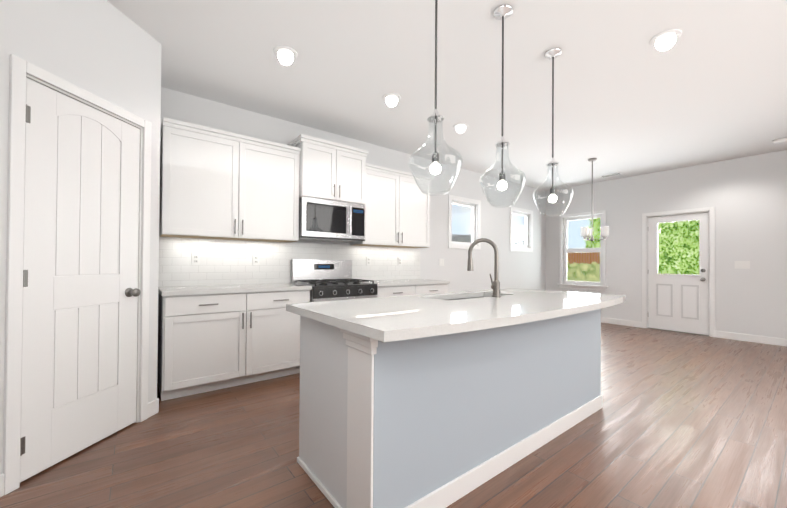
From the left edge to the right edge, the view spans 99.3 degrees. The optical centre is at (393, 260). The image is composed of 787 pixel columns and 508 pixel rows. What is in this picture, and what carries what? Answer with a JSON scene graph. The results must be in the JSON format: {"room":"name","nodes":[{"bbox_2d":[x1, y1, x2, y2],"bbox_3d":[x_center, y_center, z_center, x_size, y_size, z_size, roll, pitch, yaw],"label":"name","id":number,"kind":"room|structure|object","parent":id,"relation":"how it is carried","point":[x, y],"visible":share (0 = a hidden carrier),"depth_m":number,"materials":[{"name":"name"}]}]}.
{"room":"kitchen","nodes":[
{"label":"kitchen","id":0,"kind":"room"},
{"bbox_2d":[0,0,161,473],"bbox_3d":[-1.951,-0.265,2.046,0.100,2.880,1.150,0,0,7],"label":"wall","id":1,"kind":"structure","parent":0,"point":[106,50],"depth_m":2.09,"materials":[{"name":"white paint"}]},
{"bbox_2d":[3,54,151,494],"bbox_3d":[-1.938,0.067,2.099,0.118,2.217,0.835,0,0,7],"label":"door frame","id":2,"kind":"structure","parent":1,"relation":"attached to","point":[20,69],"depth_m":1.72,"materials":[{"name":"white wood"}]},
{"bbox_2d":[20,78,140,481],"bbox_3d":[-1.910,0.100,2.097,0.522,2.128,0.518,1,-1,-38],"label":"pantry door","id":3,"kind":"structure","parent":1,"relation":"in","point":[81,292],"depth_m":2.02,"materials":[{"name":"white wood"}]},
{"bbox_2d":[157,87,545,380],"bbox_3d":[0.256,-0.222,5.314,8.478,2.880,0.150,1,-1,-38],"label":"wall","id":4,"kind":"structure","parent":0,"point":[518,269],"depth_m":5.73,"materials":[{"name":"white paint"}]},
{"bbox_2d":[159,121,246,240],"bbox_3d":[-1.895,-0.740,3.338,0.700,1.013,0.328,1,-1,-38],"label":"upper cabinet","id":5,"kind":"object","parent":4,"relation":"attached to","point":[219,184],"depth_m":3.20,"materials":[{"name":"white wood"}]},
{"bbox_2d":[247,137,300,241],"bbox_3d":[-1.439,-0.734,3.693,0.700,1.013,0.328,1,-1,-38],"label":"upper cabinet","id":6,"kind":"object","parent":4,"relation":"attached to","point":[272,170],"depth_m":3.60,"materials":[{"name":"white wood"}]},
{"bbox_2d":[158,237,420,286],"bbox_3d":[-0.928,0.026,4.290,3.432,0.487,0.010,1,-1,-38],"label":"backsplash","id":7,"kind":"structure","parent":4,"relation":"attached to","point":[225,262],"depth_m":3.81,"materials":[{"name":"tile"}]},
{"bbox_2d":[191,253,199,264],"bbox_3d":[-2.026,-0.016,3.424,0.074,0.119,0.010,1,-1,-38],"label":"electrical outlet","id":8,"kind":"object","parent":7,"relation":"attached to","point":[195,258],"visible":1,"depth_m":3.42,"materials":[{"name":"white plastic"}]},
{"bbox_2d":[252,255,259,264],"bbox_3d":[-1.558,-0.010,3.787,0.074,0.119,0.010,1,-1,-38],"label":"electrical outlet","id":9,"kind":"object","parent":7,"relation":"attached to","point":[255,259],"visible":1,"depth_m":3.78,"materials":[{"name":"white plastic"}]},
{"bbox_2d":[366,257,370,264],"bbox_3d":[-0.350,0.006,4.725,0.074,0.119,0.010,1,-1,-38],"label":"electrical outlet","id":10,"kind":"object","parent":7,"relation":"attached to","point":[368,260],"visible":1,"depth_m":4.72,"materials":[{"name":"white plastic"}]},
{"bbox_2d":[287,134,368,204],"bbox_3d":[-0.794,-1.057,4.128,0.898,0.685,0.434,1,-1,-38],"label":"upper cabinet","id":11,"kind":"object","parent":4,"relation":"attached to","point":[331,170],"visible":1,"depth_m":3.95,"materials":[{"name":"white wood"}]},
{"bbox_2d":[299,197,364,241],"bbox_3d":[-0.791,-0.483,4.115,0.834,0.457,0.453,1,-1,-38],"label":"microwave","id":12,"kind":"object","parent":11,"relation":"attached to","point":[327,220],"visible":1,"depth_m":3.95,"materials":[{"name":"silver metal"}]},
{"bbox_2d":[350,163,430,247],"bbox_3d":[-0.009,-0.730,4.781,1.201,1.048,0.364,1,-1,-38],"label":"upper cabinet","id":13,"kind":"object","parent":4,"relation":"attached to","point":[397,208],"visible":0.81,"depth_m":4.63,"materials":[{"name":"white wood"}]},
{"bbox_2d":[439,259,443,265],"bbox_3d":[0.813,0.024,5.644,0.116,0.120,0.009,1,-1,-38],"label":"switch plate","id":14,"kind":"object","parent":4,"relation":"attached to","point":[441,262],"visible":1,"depth_m":5.64,"materials":[{"name":"white plastic"}]},
{"bbox_2d":[513,212,528,247],"bbox_3d":[2.696,-0.655,7.208,0.700,0.750,0.055,1,-1,-38],"label":"window","id":15,"kind":"structure","parent":4,"relation":"attached to","point":[526,227],"depth_m":7.38,"materials":[{"name":"white plastic"}]},
{"bbox_2d":[0,323,786,507],"bbox_3d":[2.252,1.235,2.719,8.478,0.050,6.690,1,-1,-38],"label":"floor","id":16,"kind":"structure","parent":0,"point":[680,420],"depth_m":2.10,"materials":[{"name":"brown wood"}]},
{"bbox_2d":[157,292,256,400],"bbox_3d":[-1.811,0.742,3.212,0.709,0.888,0.625,1,-1,-38],"label":"base cabinet","id":17,"kind":"object","parent":16,"relation":"on","point":[208,342],"depth_m":2.96,"materials":[{"name":"white wood"}]},
{"bbox_2d":[158,283,311,295],"bbox_3d":[-1.569,0.279,3.381,1.309,0.040,0.634,1,-1,-38],"label":"countertop","id":18,"kind":"structure","parent":17,"relation":"on","point":[199,290],"depth_m":3.18,"materials":[{"name":"stone"}]},
{"bbox_2d":[253,290,309,381],"bbox_3d":[-1.347,0.748,3.573,0.710,0.888,0.625,1,-1,-38],"label":"base cabinet","id":19,"kind":"object","parent":16,"relation":"on","point":[276,343],"depth_m":3.34,"materials":[{"name":"white wood"}]},
{"bbox_2d":[291,259,377,301],"bbox_3d":[-0.700,0.593,3.999,0.816,1.215,0.722,1,-1,-38],"label":"range","id":20,"kind":"object","parent":16,"relation":"on","point":[329,280],"visible":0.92,"depth_m":4.01,"materials":[{"name":"silver metal"}]},
{"bbox_2d":[376,285,419,297],"bbox_3d":[-0.134,0.764,4.516,0.702,0.888,0.625,1,-1,-38],"label":"base cabinet","id":21,"kind":"object","parent":16,"relation":"on","point":[392,291],"depth_m":4.26,"materials":[{"name":"white wood"}]},
{"bbox_2d":[361,279,449,286],"bbox_3d":[0.112,0.301,4.688,1.295,0.040,0.634,1,-1,-38],"label":"countertop","id":22,"kind":"structure","parent":21,"relation":"on","point":[400,282],"depth_m":4.51,"materials":[{"name":"stone"}]},
{"bbox_2d":[420,284,447,294],"bbox_3d":[0.324,0.771,4.871,0.701,0.888,0.625,1,-1,-38],"label":"base cabinet","id":23,"kind":"object","parent":16,"relation":"on","point":[428,288],"depth_m":4.66,"materials":[{"name":"white wood"}]},
{"bbox_2d":[297,309,601,507],"bbox_3d":[0.562,0.751,2.354,2.306,0.888,0.826,1,-1,-38],"label":"kitchen island","id":24,"kind":"object","parent":16,"relation":"on","point":[443,421],"visible":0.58,"depth_m":1.69,"materials":[{"name":"grey paint"}]},
{"bbox_2d":[286,288,624,341],"bbox_3d":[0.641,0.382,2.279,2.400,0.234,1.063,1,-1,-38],"label":"island countertop","id":25,"kind":"structure","parent":24,"relation":"on","point":[389,319],"depth_m":1.76,"materials":[{"name":"stone"}]},
{"bbox_2d":[467,238,500,296],"bbox_3d":[0.673,0.049,2.480,0.174,0.434,0.199,1,-1,-38],"label":"faucet","id":26,"kind":"object","parent":25,"relation":"on","point":[495,285],"visible":1,"depth_m":2.46,"materials":[{"name":"silver metal"}]},
{"bbox_2d":[107,0,786,190],"bbox_3d":[2.272,-1.695,2.744,8.478,0.050,6.690,1,-1,-38],"label":"ceiling","id":27,"kind":"structure","parent":0,"point":[709,85],"depth_m":3.01,"materials":[{"name":"white paint"}]},
{"bbox_2d":[273,45,297,60],"bbox_3d":[-0.878,-1.686,2.721,0.190,0.009,0.190,1,-1,-38],"label":"recessed light","id":28,"kind":"object","parent":27,"relation":"in","point":[286,53],"visible":1,"depth_m":2.72,"materials":[{"name":"white plastic"}]},
{"bbox_2d":[383,93,400,102],"bbox_3d":[-0.018,-1.674,3.440,0.190,0.009,0.190,1,-1,-38],"label":"recessed light","id":29,"kind":"object","parent":27,"relation":"in","point":[391,97],"visible":1,"depth_m":3.43,"materials":[{"name":"white plastic"}]},
{"bbox_2d":[409,0,461,195],"bbox_3d":[0.236,-1.031,1.863,0.296,1.319,0.296,1,-1,-38],"label":"pendant light","id":30,"kind":"object","parent":27,"relation":"hanging from","point":[435,117],"visible":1,"depth_m":1.85,"materials":[{"name":"clear glass"}]},
{"bbox_2d":[453,123,468,129],"bbox_3d":[0.832,-1.663,4.138,0.190,0.009,0.190,1,-1,-38],"label":"recessed light","id":31,"kind":"object","parent":27,"relation":"in","point":[459,126],"visible":1,"depth_m":4.14,"materials":[{"name":"white plastic"}]},
{"bbox_2d":[480,4,525,207],"bbox_3d":[0.734,-1.024,2.249,0.296,1.319,0.296,1,-1,-38],"label":"pendant light","id":32,"kind":"object","parent":27,"relation":"hanging from","point":[502,12],"visible":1,"depth_m":2.24,"materials":[{"name":"clear glass"}]},
{"bbox_2d":[533,48,573,216],"bbox_3d":[1.280,-1.016,2.687,0.296,1.319,0.296,1,-1,-38],"label":"pendant light","id":33,"kind":"object","parent":27,"relation":"hanging from","point":[552,53],"visible":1,"depth_m":2.68,"materials":[{"name":"clear glass"}]},
{"bbox_2d":[580,158,608,241],"bbox_3d":[3.205,-0.974,5.357,0.403,1.334,0.398,1,-1,-38],"label":"chandelier","id":34,"kind":"object","parent":27,"relation":"hanging from","point":[586,233],"visible":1,"depth_m":5.32,"materials":[{"name":"silver metal"}]},
{"bbox_2d":[600,172,622,177],"bbox_3d":[4.121,-1.622,6.327,0.160,0.008,0.340,1,-1,-38],"label":"ceiling vent","id":35,"kind":"object","parent":27,"relation":"in","point":[613,174],"visible":1,"depth_m":6.29,"materials":[{"name":"white metal"}]},
{"bbox_2d":[650,29,681,45],"bbox_3d":[2.038,-1.668,2.505,0.190,0.009,0.190,1,-1,-38],"label":"recessed light","id":36,"kind":"object","parent":27,"relation":"in","point":[665,37],"visible":1,"depth_m":2.50,"materials":[{"name":"white plastic"}]},
{"bbox_2d":[773,138,786,142],"bbox_3d":[5.208,-1.617,4.504,0.136,0.034,0.136,1,-1,-38],"label":"smoke detector","id":37,"kind":"object","parent":27,"relation":"attached to","point":[780,140],"visible":1,"depth_m":4.48,"materials":[{"name":"white plastic"}]},
{"bbox_2d":[545,150,786,338],"bbox_3d":[5.596,-0.186,5.227,0.150,2.880,6.540,1,-1,-38],"label":"wall","id":38,"kind":"structure","parent":0,"point":[746,197],"depth_m":5.44,"materials":[{"name":"white paint"}]},
{"bbox_2d":[557,210,607,290],"bbox_3d":[4.032,-0.206,7.146,0.165,1.630,0.990,1,-1,-38],"label":"window","id":39,"kind":"structure","parent":38,"relation":"in","point":[566,249],"depth_m":7.19,"materials":[{"name":"white plastic"}]},
{"bbox_2d":[601,317,641,327],"bbox_3d":[4.095,1.203,6.997,0.018,0.110,1.856,1,-1,-38],"label":"baseboard","id":40,"kind":"structure","parent":38,"relation":"attached to","point":[603,320],"depth_m":6.53,"materials":[{"name":"white wood"}]},
{"bbox_2d":[648,212,708,334],"bbox_3d":[4.994,0.216,5.904,0.117,2.052,0.842,1,-1,-38],"label":"exterior door","id":41,"kind":"structure","parent":38,"relation":"in","point":[678,302],"depth_m":5.87,"materials":[{"name":"white wood"}]},
{"bbox_2d":[642,207,714,336],"bbox_3d":[5.034,0.184,5.929,0.168,2.145,0.996,1,-1,-38],"label":"door frame","id":42,"kind":"structure","parent":38,"relation":"attached to","point":[711,210],"depth_m":5.78,"materials":[{"name":"white wood"}]},
{"bbox_2d":[735,261,749,268],"bbox_3d":[5.475,0.064,5.248,0.009,0.120,0.170,1,-1,-38],"label":"switch plate","id":43,"kind":"object","parent":38,"relation":"attached to","point":[742,264],"visible":1,"depth_m":5.24,"materials":[{"name":"white plastic"}]},
{"bbox_2d":[715,331,786,346],"bbox_3d":[6.361,1.195,4.085,0.014,0.110,3.545,1,-1,-38],"label":"baseboard","id":44,"kind":"structure","parent":38,"relation":"attached to","point":[719,334],"depth_m":5.15,"materials":[{"name":"white wood"}]},
{"label":"outside","id":45,"kind":"structure","parent":0,"visible":0},
{"bbox_2d":[452,204,523,245],"bbox_3d":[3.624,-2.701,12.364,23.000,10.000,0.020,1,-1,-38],"label":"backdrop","id":46,"kind":"structure","parent":45,"point":[518,231],"depth_m":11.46,"materials":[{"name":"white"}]},
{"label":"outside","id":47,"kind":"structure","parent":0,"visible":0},
{"bbox_2d":[567,218,698,281],"bbox_3d":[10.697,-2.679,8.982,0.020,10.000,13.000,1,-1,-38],"label":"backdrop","id":48,"kind":"structure","parent":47,"point":[663,249],"depth_m":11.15,"materials":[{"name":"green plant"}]}
]}

